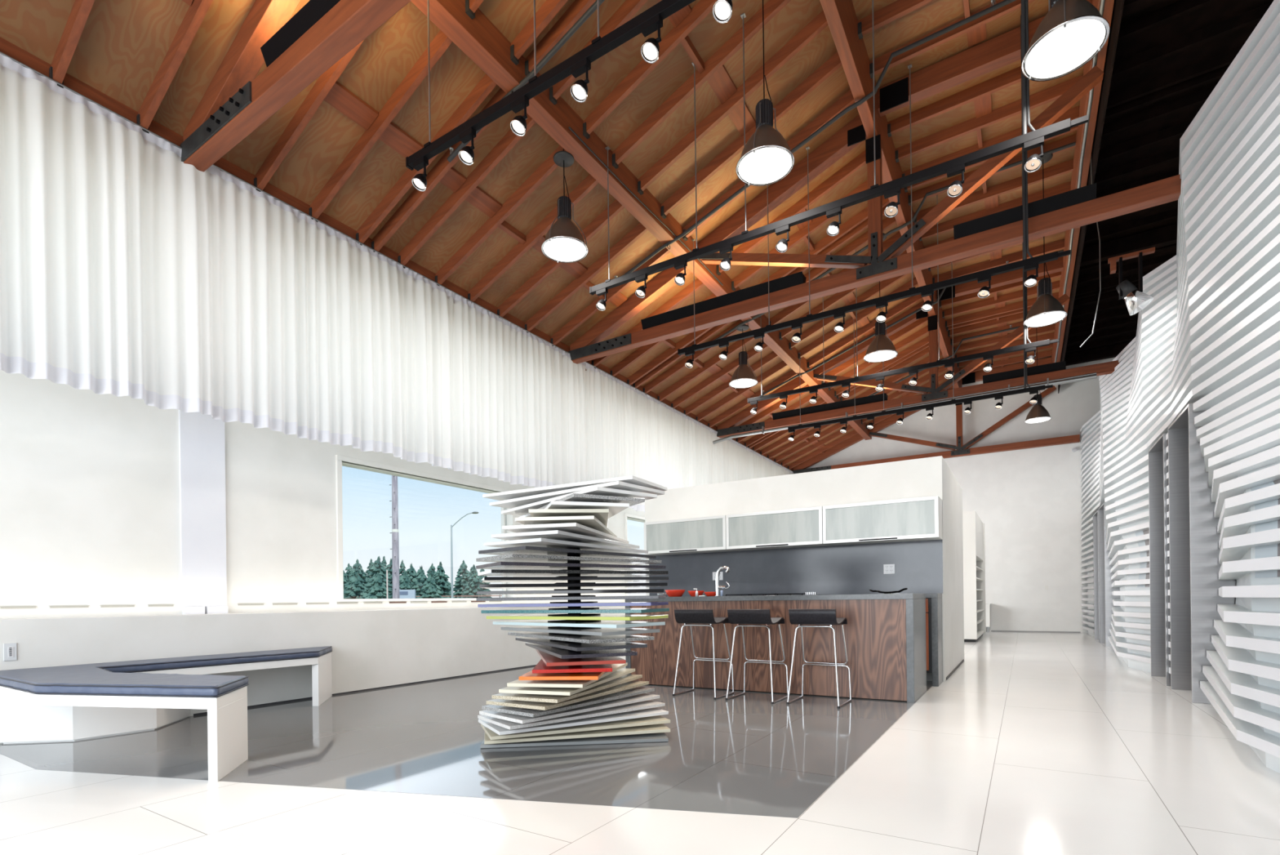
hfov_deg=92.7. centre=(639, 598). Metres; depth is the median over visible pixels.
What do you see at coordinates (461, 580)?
conifer
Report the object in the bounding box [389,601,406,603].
air slot
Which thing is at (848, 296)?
rafter
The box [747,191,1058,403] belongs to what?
track
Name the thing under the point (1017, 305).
rafter
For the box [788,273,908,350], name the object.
rafter
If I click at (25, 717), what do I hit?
bench
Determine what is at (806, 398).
rafter
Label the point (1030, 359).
track spotlight
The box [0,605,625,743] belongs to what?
wall
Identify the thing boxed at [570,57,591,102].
track spotlight
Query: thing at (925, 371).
rafter
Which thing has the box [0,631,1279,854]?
floor
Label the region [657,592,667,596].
glass dish
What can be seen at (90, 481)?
wall
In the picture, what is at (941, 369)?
rafter
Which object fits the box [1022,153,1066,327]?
pendant lamp
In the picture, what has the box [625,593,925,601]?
island countertop
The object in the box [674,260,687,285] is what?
track spotlight
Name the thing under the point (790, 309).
rafter
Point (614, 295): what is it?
rafter
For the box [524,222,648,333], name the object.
rafter
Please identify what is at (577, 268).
rafter
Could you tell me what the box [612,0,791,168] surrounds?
rafter
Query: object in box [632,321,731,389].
rafter
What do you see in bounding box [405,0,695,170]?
track
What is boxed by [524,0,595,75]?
rafter
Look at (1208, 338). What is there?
wall
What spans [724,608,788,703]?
bar stool
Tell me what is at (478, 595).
fence
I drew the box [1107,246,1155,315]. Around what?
light
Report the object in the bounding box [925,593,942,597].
countertop
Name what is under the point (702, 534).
upper cabinet
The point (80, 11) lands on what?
rafter
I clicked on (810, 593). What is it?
cooktop
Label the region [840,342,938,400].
rafter
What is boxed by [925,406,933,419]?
track spotlight
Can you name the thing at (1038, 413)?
pendant lamp
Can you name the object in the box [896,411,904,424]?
track spotlight
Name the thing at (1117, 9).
trim
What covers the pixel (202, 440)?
column
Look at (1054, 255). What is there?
track
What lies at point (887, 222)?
rafter
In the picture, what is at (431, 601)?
air slot
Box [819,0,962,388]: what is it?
ridge beam
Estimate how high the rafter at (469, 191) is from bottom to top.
0.946 m
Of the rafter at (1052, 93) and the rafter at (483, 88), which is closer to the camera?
the rafter at (483, 88)
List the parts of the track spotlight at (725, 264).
arm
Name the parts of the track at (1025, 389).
suspension rod, suspension rod, suspension rod, rail, suspension rod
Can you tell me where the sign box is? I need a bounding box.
[399,589,415,598]
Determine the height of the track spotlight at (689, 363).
0.201 m
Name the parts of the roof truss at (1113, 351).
heel plate, web plate, king post, gusset plate, peak plate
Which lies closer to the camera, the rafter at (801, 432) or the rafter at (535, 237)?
the rafter at (535, 237)
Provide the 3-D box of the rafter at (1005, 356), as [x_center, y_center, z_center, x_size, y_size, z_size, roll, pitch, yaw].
[8.825,-5.837,14.807,1.965,0.186,0.588,-1,0,32]
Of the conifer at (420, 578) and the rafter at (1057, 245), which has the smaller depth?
the rafter at (1057, 245)
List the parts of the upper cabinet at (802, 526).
handle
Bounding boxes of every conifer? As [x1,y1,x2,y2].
[342,569,348,591]
[342,572,368,599]
[343,559,368,596]
[345,563,352,581]
[364,555,392,598]
[364,558,373,579]
[364,572,391,598]
[381,555,386,566]
[384,557,400,594]
[399,560,405,576]
[399,571,416,598]
[405,562,416,585]
[411,565,427,598]
[417,571,444,598]
[426,563,439,583]
[432,561,455,598]
[453,560,469,598]
[462,564,487,598]
[480,568,492,597]
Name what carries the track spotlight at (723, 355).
hanging from the track at (1054, 255)
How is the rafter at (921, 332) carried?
attached to the ceiling at (122, 46)
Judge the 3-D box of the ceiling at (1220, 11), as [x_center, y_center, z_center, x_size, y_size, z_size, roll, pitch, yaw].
[5.814,-5.911,5.332,2.940,0.030,21.700,-1,0,32]
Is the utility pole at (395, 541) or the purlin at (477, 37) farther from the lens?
the utility pole at (395, 541)
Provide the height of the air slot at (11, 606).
0.017 m
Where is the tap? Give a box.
[715,565,729,595]
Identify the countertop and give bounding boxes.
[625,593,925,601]
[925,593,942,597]
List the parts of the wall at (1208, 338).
backing panel, slat panel, slat panel, backing panel, slat panel, backing panel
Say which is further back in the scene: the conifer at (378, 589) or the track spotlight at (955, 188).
the conifer at (378, 589)
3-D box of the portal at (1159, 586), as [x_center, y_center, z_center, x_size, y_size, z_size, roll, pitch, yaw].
[5.970,-0.409,6.369,0.895,2.575,0.910,-1,0,32]
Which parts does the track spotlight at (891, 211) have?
arm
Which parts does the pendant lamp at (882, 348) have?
lamp shade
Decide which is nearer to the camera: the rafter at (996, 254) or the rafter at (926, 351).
the rafter at (996, 254)
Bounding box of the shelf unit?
[962,510,986,641]
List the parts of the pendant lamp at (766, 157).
lamp shade, cord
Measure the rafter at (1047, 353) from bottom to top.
0.186 m
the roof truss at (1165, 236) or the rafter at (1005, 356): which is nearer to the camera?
the roof truss at (1165, 236)
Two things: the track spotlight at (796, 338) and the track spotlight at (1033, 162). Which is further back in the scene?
the track spotlight at (796, 338)
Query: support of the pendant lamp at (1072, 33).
hanging from the ceiling at (935, 15)
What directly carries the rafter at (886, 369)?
attached to the ceiling at (122, 46)
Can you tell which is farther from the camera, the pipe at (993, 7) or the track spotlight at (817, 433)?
the track spotlight at (817, 433)
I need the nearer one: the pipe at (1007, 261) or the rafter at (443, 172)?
the rafter at (443, 172)
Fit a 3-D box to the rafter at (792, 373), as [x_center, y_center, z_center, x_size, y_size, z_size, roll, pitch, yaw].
[2.468,-4.247,13.094,2.050,0.946,0.406,-1,0,32]
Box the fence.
[415,594,502,598]
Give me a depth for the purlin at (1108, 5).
7.46 m
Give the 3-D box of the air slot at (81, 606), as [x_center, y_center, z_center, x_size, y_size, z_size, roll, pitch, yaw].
[-4.513,0.061,4.830,0.019,0.017,0.240,-1,0,32]
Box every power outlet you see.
[712,571,723,580]
[883,564,894,573]
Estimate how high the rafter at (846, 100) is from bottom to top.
1.001 m
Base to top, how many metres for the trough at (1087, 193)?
0.137 m
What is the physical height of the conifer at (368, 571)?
10.435 m
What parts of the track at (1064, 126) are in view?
suspension rod, suspension rod, suspension rod, rail, suspension rod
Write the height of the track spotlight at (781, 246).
0.201 m
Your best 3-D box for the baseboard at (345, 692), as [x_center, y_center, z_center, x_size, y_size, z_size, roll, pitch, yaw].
[0.439,0.936,11.917,0.007,0.018,15.890,-1,0,32]
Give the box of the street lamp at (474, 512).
[450,511,479,598]
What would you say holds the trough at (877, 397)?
on the roof truss at (1165, 236)
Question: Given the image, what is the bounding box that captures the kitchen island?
[625,593,926,702]
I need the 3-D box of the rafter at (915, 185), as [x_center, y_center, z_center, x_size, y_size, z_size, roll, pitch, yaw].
[4.595,-5.787,8.106,1.965,0.186,0.344,-1,0,32]
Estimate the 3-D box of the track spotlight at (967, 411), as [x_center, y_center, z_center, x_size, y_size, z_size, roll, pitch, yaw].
[5.511,-3.219,10.265,0.123,0.201,0.108,-1,0,32]
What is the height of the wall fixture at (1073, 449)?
0.100 m
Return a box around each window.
[335,454,515,601]
[624,512,644,595]
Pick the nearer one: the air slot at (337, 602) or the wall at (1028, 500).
the air slot at (337, 602)
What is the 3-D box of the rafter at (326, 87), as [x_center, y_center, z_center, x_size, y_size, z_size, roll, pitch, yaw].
[-2.508,-4.188,5.211,2.050,0.946,0.509,-1,0,32]
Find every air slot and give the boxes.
[0,605,36,608]
[49,604,89,608]
[100,604,134,607]
[148,604,174,606]
[237,603,263,604]
[272,602,297,604]
[306,602,328,604]
[337,602,357,604]
[363,601,382,603]
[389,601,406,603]
[431,600,447,602]
[452,600,466,602]
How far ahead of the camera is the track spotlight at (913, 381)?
8.81 m
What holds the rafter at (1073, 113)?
attached to the ceiling at (935, 15)
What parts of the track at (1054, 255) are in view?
suspension rod, suspension rod, suspension rod, rail, suspension rod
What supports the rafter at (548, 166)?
attached to the ceiling at (122, 46)
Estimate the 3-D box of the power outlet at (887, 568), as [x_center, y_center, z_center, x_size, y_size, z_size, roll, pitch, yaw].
[2.861,-0.344,7.011,0.120,0.110,0.008,-1,0,32]
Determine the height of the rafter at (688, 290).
0.946 m
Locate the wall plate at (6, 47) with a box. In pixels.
[0,37,793,471]
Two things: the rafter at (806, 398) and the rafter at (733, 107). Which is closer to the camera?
the rafter at (733, 107)
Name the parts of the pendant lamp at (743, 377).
ceiling plate, lamp shade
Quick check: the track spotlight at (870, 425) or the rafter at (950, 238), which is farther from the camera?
the track spotlight at (870, 425)
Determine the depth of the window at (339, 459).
7.04 m
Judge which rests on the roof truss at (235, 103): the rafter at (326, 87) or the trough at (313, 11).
the trough at (313, 11)
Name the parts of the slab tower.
spacer plate, spacer plate, spacer plate, spacer plate, spacer plate, spacer plate, spacer plate, spacer plate, central post, spacer plate, spacer plate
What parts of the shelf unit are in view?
shelf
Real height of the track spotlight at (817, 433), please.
0.201 m
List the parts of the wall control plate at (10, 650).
button panel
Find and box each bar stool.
[672,608,733,699]
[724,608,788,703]
[786,608,851,708]
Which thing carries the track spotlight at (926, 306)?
hanging from the track at (1054, 255)
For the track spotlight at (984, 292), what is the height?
0.201 m
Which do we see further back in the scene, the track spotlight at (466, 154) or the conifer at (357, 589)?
the conifer at (357, 589)
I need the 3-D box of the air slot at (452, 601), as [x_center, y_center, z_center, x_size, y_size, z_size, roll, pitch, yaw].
[-2.412,0.035,8.157,0.019,0.017,0.250,-1,0,32]
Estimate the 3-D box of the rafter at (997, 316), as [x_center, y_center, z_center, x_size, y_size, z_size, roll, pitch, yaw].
[7.431,-5.821,12.598,1.965,0.186,0.348,-1,0,32]
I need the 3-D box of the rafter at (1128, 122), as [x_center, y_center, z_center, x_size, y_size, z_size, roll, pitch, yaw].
[6.759,-5.867,6.978,2.600,0.187,0.048,-1,0,32]
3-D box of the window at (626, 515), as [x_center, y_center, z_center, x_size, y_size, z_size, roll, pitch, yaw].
[0.633,-0.826,13.111,0.170,1.613,3.630,-1,0,32]
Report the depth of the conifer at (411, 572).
98.52 m
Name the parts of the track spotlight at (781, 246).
arm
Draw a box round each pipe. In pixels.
[447,0,604,162]
[613,0,1016,278]
[700,142,1075,351]
[760,249,1063,395]
[868,324,1020,395]
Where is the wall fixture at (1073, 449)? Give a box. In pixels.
[1071,447,1078,451]
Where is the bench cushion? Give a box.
[0,645,332,697]
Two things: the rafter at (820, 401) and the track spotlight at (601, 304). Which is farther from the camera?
the rafter at (820, 401)
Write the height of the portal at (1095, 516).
2.575 m
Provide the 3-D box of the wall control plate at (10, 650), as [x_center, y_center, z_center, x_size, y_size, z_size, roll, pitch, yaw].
[-4.394,0.369,4.261,0.013,0.122,0.066,-1,0,32]
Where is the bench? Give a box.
[0,651,332,781]
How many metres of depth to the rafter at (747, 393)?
12.56 m
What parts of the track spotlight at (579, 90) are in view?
arm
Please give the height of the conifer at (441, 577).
7.545 m
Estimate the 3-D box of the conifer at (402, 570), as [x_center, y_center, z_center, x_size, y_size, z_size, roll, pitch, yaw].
[-48.645,-2.964,124.866,5.318,10.288,5.567,-1,0,32]
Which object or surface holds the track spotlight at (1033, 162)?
hanging from the track at (1064, 126)
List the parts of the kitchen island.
panel, panel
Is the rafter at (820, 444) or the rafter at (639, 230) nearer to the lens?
the rafter at (639, 230)
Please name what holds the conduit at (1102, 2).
attached to the roof truss at (1001, 51)
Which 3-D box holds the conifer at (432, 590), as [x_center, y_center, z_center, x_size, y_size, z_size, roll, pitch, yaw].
[-24.819,-0.723,72.467,3.849,5.152,3.826,-1,0,-2]
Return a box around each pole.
[386,569,387,598]
[389,475,399,598]
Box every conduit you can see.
[712,372,1097,444]
[1054,0,1105,362]
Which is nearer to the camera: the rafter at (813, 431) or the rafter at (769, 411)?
the rafter at (769, 411)
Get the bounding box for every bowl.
[665,589,684,596]
[688,590,704,596]
[704,591,715,595]
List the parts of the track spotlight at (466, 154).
arm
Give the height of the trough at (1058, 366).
0.137 m
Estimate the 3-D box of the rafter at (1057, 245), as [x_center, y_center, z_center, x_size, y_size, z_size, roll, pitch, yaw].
[6.235,-5.806,10.704,1.965,0.186,0.406,-1,0,32]
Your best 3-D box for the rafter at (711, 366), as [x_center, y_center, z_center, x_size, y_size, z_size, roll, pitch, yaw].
[1.339,-4.234,11.307,2.050,0.946,0.530,-1,0,32]
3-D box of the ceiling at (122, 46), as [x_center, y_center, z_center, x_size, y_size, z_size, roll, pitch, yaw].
[0.595,-4.626,8.636,5.280,2.089,21.700,-1,0,32]
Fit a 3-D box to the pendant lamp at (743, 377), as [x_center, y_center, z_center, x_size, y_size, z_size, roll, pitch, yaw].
[1.707,-4.115,10.126,0.476,1.117,0.476,-1,0,32]
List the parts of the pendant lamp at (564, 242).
ceiling plate, lamp shade, cord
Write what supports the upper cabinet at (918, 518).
attached to the wall at (927, 476)
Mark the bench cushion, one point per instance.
(117, 677)
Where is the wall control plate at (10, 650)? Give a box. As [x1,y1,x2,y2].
[3,642,17,661]
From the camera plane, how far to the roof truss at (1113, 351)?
15.83 m
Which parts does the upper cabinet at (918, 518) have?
handle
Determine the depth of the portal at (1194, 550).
5.25 m
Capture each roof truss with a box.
[180,0,411,171]
[568,0,1181,364]
[715,223,1177,437]
[792,342,1129,473]
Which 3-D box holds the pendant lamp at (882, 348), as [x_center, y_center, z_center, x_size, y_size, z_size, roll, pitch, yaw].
[3.554,-4.555,9.051,0.476,1.951,0.476,-1,0,32]
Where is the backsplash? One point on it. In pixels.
(845, 569)
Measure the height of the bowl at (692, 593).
0.066 m
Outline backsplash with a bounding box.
[648,539,942,596]
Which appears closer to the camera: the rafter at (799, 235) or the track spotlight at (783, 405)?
the rafter at (799, 235)
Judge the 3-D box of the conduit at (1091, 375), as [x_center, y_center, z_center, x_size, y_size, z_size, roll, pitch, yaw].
[4.461,-3.527,11.586,6.754,0.193,0.092,-1,0,32]
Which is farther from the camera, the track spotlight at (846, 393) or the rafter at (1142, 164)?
the track spotlight at (846, 393)
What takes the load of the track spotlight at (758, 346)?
hanging from the track at (1054, 255)
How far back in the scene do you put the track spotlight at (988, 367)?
8.32 m
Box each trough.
[260,0,340,66]
[640,271,806,329]
[772,392,888,419]
[953,182,1096,239]
[982,360,1066,383]
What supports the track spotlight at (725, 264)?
hanging from the track at (1064, 126)
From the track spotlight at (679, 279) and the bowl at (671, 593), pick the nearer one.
the track spotlight at (679, 279)
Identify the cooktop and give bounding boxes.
[725,591,815,595]
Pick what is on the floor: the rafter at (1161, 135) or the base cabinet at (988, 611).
the base cabinet at (988, 611)
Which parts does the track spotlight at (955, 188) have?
arm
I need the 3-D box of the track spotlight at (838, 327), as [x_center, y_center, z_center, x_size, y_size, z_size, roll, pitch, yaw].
[2.294,-3.180,7.022,0.123,0.201,0.108,-1,0,32]
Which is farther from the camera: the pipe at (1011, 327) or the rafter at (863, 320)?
the pipe at (1011, 327)
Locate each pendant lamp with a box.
[541,148,588,262]
[728,320,757,388]
[735,0,795,186]
[863,232,897,362]
[1021,0,1110,81]
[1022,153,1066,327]
[1023,346,1051,423]
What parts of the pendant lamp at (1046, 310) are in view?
lamp shade, cord, ceiling plate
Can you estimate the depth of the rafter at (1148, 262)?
10.82 m
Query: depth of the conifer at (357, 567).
93.21 m
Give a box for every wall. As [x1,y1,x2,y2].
[0,369,644,618]
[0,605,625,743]
[644,455,964,681]
[806,356,1115,632]
[1080,0,1279,773]
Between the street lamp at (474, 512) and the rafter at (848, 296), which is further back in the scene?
the street lamp at (474, 512)
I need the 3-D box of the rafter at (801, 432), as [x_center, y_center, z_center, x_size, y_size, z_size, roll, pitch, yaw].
[4.181,-4.268,15.808,2.050,0.946,0.536,-1,0,32]
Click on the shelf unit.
(973, 528)
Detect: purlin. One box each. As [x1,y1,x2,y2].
[410,0,871,439]
[1051,0,1114,363]
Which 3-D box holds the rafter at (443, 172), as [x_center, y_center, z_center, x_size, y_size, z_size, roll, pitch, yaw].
[-1.927,-4.195,6.132,2.050,0.946,0.331,-1,0,32]
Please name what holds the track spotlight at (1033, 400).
hanging from the track at (1025, 389)
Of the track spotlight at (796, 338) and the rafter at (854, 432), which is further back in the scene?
the rafter at (854, 432)
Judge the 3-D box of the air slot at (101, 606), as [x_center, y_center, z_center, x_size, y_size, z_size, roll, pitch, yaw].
[-4.350,0.059,5.088,0.019,0.017,0.230,-1,0,32]
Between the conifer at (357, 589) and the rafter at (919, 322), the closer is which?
the rafter at (919, 322)
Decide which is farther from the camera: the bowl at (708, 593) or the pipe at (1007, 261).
the pipe at (1007, 261)
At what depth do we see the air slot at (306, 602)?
6.52 m
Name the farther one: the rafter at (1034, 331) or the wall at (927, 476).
the rafter at (1034, 331)
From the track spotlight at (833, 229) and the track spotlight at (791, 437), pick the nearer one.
the track spotlight at (833, 229)
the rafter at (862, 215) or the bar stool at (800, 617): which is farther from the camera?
the rafter at (862, 215)
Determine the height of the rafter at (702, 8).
1.001 m
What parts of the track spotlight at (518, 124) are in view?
arm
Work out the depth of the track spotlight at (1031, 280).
6.02 m
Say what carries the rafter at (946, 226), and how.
attached to the ceiling at (935, 15)
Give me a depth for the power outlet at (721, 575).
8.14 m
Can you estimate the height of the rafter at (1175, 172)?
0.187 m
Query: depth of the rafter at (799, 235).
8.63 m
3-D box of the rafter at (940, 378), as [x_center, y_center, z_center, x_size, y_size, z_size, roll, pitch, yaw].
[6.983,-5.195,15.975,2.190,1.001,0.588,-1,0,32]
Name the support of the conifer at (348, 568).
on the ground
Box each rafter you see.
[48,0,193,88]
[136,0,213,133]
[253,40,378,191]
[308,29,452,222]
[355,73,497,245]
[371,88,506,253]
[397,113,536,268]
[435,145,565,286]
[465,0,484,19]
[467,173,598,302]
[497,199,624,318]
[510,0,568,65]
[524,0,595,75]
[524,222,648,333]
[549,0,691,104]
[551,244,670,346]
[582,0,716,138]
[591,278,704,368]
[610,293,716,376]
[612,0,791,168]
[626,326,713,386]
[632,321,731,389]
[637,9,828,195]
[643,319,742,395]
[657,336,754,402]
[661,51,842,218]
[671,342,768,408]
[682,89,854,240]
[684,351,778,416]
[695,360,787,421]
[707,369,797,427]
[716,150,866,275]
[731,179,867,290]
[736,392,819,443]
[737,384,808,426]
[744,397,825,446]
[747,401,826,448]
[752,428,799,450]
[758,216,896,317]
[759,195,889,284]
[760,426,812,454]
[767,423,832,458]
[769,231,901,324]
[773,422,848,462]
[779,249,906,339]
[781,424,853,466]
[786,203,888,275]
[787,429,857,470]
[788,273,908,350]
[798,276,918,359]
[807,293,922,368]
[822,314,928,382]
[828,324,928,390]
[834,335,928,396]
[836,342,928,399]
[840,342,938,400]
[852,349,942,399]
[857,0,970,39]
[861,372,946,424]
[866,382,943,429]
[869,0,1035,78]
[875,356,943,395]
[887,66,1021,137]
[887,364,947,399]
[895,74,1082,162]
[902,105,1079,177]
[904,125,1078,192]
[908,133,1075,205]
[914,158,1073,223]
[919,181,1071,240]
[924,236,954,248]
[928,230,1066,271]
[932,239,1064,283]
[939,271,1061,307]
[942,280,1059,318]
[945,292,1058,328]
[946,306,1031,330]
[947,311,1028,336]
[950,320,1023,345]
[953,323,1055,352]
[955,332,1053,357]
[957,342,1053,367]
[959,349,1052,371]
[1077,252,1176,284]
[1079,243,1177,271]
[1093,147,1179,184]
[1096,168,1178,198]
[1097,120,1192,162]
[1101,86,1215,137]
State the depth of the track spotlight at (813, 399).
9.59 m
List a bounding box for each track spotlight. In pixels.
[411,155,428,191]
[457,127,475,164]
[510,94,528,136]
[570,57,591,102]
[595,287,608,311]
[635,273,647,297]
[640,13,662,63]
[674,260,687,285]
[684,350,694,368]
[711,0,732,23]
[719,244,733,271]
[719,342,728,359]
[750,400,758,413]
[754,332,764,351]
[775,224,790,253]
[779,395,787,408]
[788,429,795,440]
[791,322,802,342]
[808,388,817,403]
[813,425,821,436]
[826,206,841,236]
[833,311,845,332]
[840,421,847,432]
[841,382,850,397]
[866,416,874,428]
[875,301,888,322]
[875,375,884,391]
[884,186,900,217]
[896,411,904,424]
[908,369,918,385]
[920,288,933,311]
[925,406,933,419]
[944,362,954,378]
[946,163,964,197]
[964,400,972,413]
[977,274,991,297]
[982,355,993,371]
[994,395,1003,408]
[1023,136,1044,172]
[1023,262,1038,287]
[1025,346,1035,364]
[1029,390,1038,404]
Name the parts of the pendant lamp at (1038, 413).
lamp shade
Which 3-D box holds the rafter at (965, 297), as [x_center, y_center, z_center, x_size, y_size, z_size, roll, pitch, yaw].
[6.819,-5.813,11.628,1.965,0.186,0.536,-1,0,32]
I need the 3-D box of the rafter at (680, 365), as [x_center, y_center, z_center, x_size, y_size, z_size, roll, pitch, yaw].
[1.059,-4.231,10.862,2.050,0.946,0.530,-1,0,32]
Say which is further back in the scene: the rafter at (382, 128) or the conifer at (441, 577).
the conifer at (441, 577)
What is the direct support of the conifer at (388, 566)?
on the ground
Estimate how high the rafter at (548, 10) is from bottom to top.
1.001 m
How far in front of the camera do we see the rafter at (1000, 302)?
11.95 m
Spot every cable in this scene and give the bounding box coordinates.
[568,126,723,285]
[1080,155,1101,346]
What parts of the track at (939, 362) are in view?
suspension rod, suspension rod, suspension rod, rail, suspension rod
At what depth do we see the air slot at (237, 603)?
5.96 m
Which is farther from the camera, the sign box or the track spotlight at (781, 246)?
the sign box
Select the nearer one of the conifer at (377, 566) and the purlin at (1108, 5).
the purlin at (1108, 5)
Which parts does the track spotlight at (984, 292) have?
arm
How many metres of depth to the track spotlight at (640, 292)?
6.15 m
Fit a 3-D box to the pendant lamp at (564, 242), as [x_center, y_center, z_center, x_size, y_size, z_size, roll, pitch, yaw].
[-0.770,-4.085,6.202,0.476,1.117,0.476,-1,0,32]
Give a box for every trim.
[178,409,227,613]
[1057,0,1124,393]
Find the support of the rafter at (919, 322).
attached to the ceiling at (122, 46)
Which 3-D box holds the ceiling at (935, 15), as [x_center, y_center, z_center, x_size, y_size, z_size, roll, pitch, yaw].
[3.692,-5.864,6.672,2.080,0.072,21.700,-1,0,32]
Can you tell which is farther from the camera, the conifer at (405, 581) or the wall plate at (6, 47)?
the conifer at (405, 581)
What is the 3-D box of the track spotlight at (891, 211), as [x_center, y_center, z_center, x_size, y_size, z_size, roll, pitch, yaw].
[2.018,-3.177,4.890,0.123,0.201,0.108,-1,0,32]
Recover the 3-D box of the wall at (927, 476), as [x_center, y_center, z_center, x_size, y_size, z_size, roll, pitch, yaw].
[2.399,-0.324,8.848,3.858,2.490,2.570,-1,0,32]
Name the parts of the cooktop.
hob plate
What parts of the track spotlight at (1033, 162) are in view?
arm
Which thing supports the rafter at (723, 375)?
attached to the ceiling at (122, 46)
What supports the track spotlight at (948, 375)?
hanging from the track at (939, 362)
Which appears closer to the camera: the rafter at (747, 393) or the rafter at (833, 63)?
the rafter at (833, 63)
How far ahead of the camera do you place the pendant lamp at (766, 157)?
4.98 m
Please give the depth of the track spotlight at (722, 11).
3.21 m
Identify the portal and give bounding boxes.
[1093,510,1100,642]
[1098,502,1119,646]
[1147,432,1170,685]
[1168,403,1236,703]
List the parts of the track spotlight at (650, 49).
arm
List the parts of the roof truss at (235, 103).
heel plate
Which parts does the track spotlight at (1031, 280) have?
arm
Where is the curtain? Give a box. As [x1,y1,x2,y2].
[0,51,793,512]
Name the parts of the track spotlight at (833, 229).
arm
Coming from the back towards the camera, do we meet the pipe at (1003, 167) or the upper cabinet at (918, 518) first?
the pipe at (1003, 167)
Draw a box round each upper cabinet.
[644,515,735,555]
[725,506,828,551]
[822,495,942,545]
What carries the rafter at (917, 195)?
attached to the ceiling at (935, 15)
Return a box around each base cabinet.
[925,593,942,686]
[985,603,991,632]
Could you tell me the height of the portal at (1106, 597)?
2.575 m
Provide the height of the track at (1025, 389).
2.500 m
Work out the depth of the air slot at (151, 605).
5.34 m
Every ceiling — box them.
[0,0,947,464]
[852,0,1084,370]
[1065,0,1273,354]
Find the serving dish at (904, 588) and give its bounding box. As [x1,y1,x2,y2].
[869,587,907,593]
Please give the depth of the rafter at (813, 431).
16.20 m
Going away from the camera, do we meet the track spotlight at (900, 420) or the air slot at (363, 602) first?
the air slot at (363, 602)
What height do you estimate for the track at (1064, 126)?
2.500 m
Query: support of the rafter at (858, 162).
attached to the ceiling at (122, 46)
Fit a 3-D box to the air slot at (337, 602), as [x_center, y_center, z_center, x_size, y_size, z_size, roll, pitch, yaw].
[-3.261,0.046,6.813,0.019,0.017,0.250,-1,0,32]
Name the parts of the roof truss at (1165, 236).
heel plate, web plate, peak plate, peak plate, king post, gusset plate, peak plate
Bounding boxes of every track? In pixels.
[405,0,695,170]
[589,0,1088,295]
[677,14,1071,355]
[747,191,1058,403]
[787,242,1053,430]
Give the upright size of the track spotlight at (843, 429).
0.201 m
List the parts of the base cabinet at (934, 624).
drawer, door, panel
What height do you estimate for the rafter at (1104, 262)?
0.187 m
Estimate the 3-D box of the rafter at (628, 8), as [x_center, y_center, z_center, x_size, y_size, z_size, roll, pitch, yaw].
[0.221,-5.114,5.262,2.190,1.001,0.509,-1,0,32]
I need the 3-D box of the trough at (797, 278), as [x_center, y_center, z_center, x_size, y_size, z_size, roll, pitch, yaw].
[1.035,-3.896,8.092,2.310,0.137,0.170,-1,0,32]
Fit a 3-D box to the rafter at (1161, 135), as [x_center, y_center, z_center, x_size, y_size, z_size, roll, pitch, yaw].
[7.040,-5.871,7.423,2.600,0.187,0.048,-1,0,32]
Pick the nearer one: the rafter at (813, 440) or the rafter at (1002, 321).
the rafter at (1002, 321)
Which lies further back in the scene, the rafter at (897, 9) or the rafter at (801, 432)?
the rafter at (801, 432)
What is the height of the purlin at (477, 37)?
0.370 m
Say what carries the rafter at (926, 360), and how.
attached to the ceiling at (122, 46)
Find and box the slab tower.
[475,475,670,747]
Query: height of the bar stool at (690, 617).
0.845 m
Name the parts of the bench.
leg, leg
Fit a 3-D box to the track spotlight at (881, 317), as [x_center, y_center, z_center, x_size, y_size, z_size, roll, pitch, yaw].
[2.683,-3.185,6.776,0.123,0.201,0.108,-1,0,32]
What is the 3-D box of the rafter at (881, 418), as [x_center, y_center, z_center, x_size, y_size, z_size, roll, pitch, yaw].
[7.248,-5.198,16.394,2.190,1.001,0.411,-1,0,32]
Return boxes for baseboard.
[193,664,536,715]
[946,658,964,679]
[991,630,1080,632]
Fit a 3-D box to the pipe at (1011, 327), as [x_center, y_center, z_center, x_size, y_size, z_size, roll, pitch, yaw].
[6.245,-4.984,13.759,5.187,1.462,0.068,-1,0,32]
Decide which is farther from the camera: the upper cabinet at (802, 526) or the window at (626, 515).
the window at (626, 515)
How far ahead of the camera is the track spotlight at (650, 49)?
3.43 m
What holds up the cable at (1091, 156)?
hanging from the purlin at (1108, 5)
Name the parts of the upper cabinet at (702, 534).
handle, glass panel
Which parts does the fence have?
rail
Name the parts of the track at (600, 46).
suspension rod, suspension rod, suspension rod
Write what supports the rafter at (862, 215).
attached to the ceiling at (122, 46)
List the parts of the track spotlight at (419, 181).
arm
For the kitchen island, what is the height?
0.970 m
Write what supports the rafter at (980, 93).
attached to the ceiling at (935, 15)
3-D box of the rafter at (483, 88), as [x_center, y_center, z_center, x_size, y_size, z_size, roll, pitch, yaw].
[-2.092,-4.193,5.870,2.050,0.946,0.068,-1,0,32]
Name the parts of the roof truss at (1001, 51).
heel plate, web plate, peak plate, peak plate, king post, gusset plate, peak plate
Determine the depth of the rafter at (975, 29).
6.27 m
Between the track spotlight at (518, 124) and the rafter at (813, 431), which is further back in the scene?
the rafter at (813, 431)
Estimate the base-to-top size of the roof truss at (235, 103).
2.140 m
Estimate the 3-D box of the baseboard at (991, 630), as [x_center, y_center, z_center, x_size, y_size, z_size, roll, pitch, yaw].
[9.887,0.816,15.309,1.880,0.030,0.008,-1,0,32]
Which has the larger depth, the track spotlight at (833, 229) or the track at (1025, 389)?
the track at (1025, 389)
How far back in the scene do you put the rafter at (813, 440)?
16.57 m
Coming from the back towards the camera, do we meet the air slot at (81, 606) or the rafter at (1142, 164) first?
the rafter at (1142, 164)

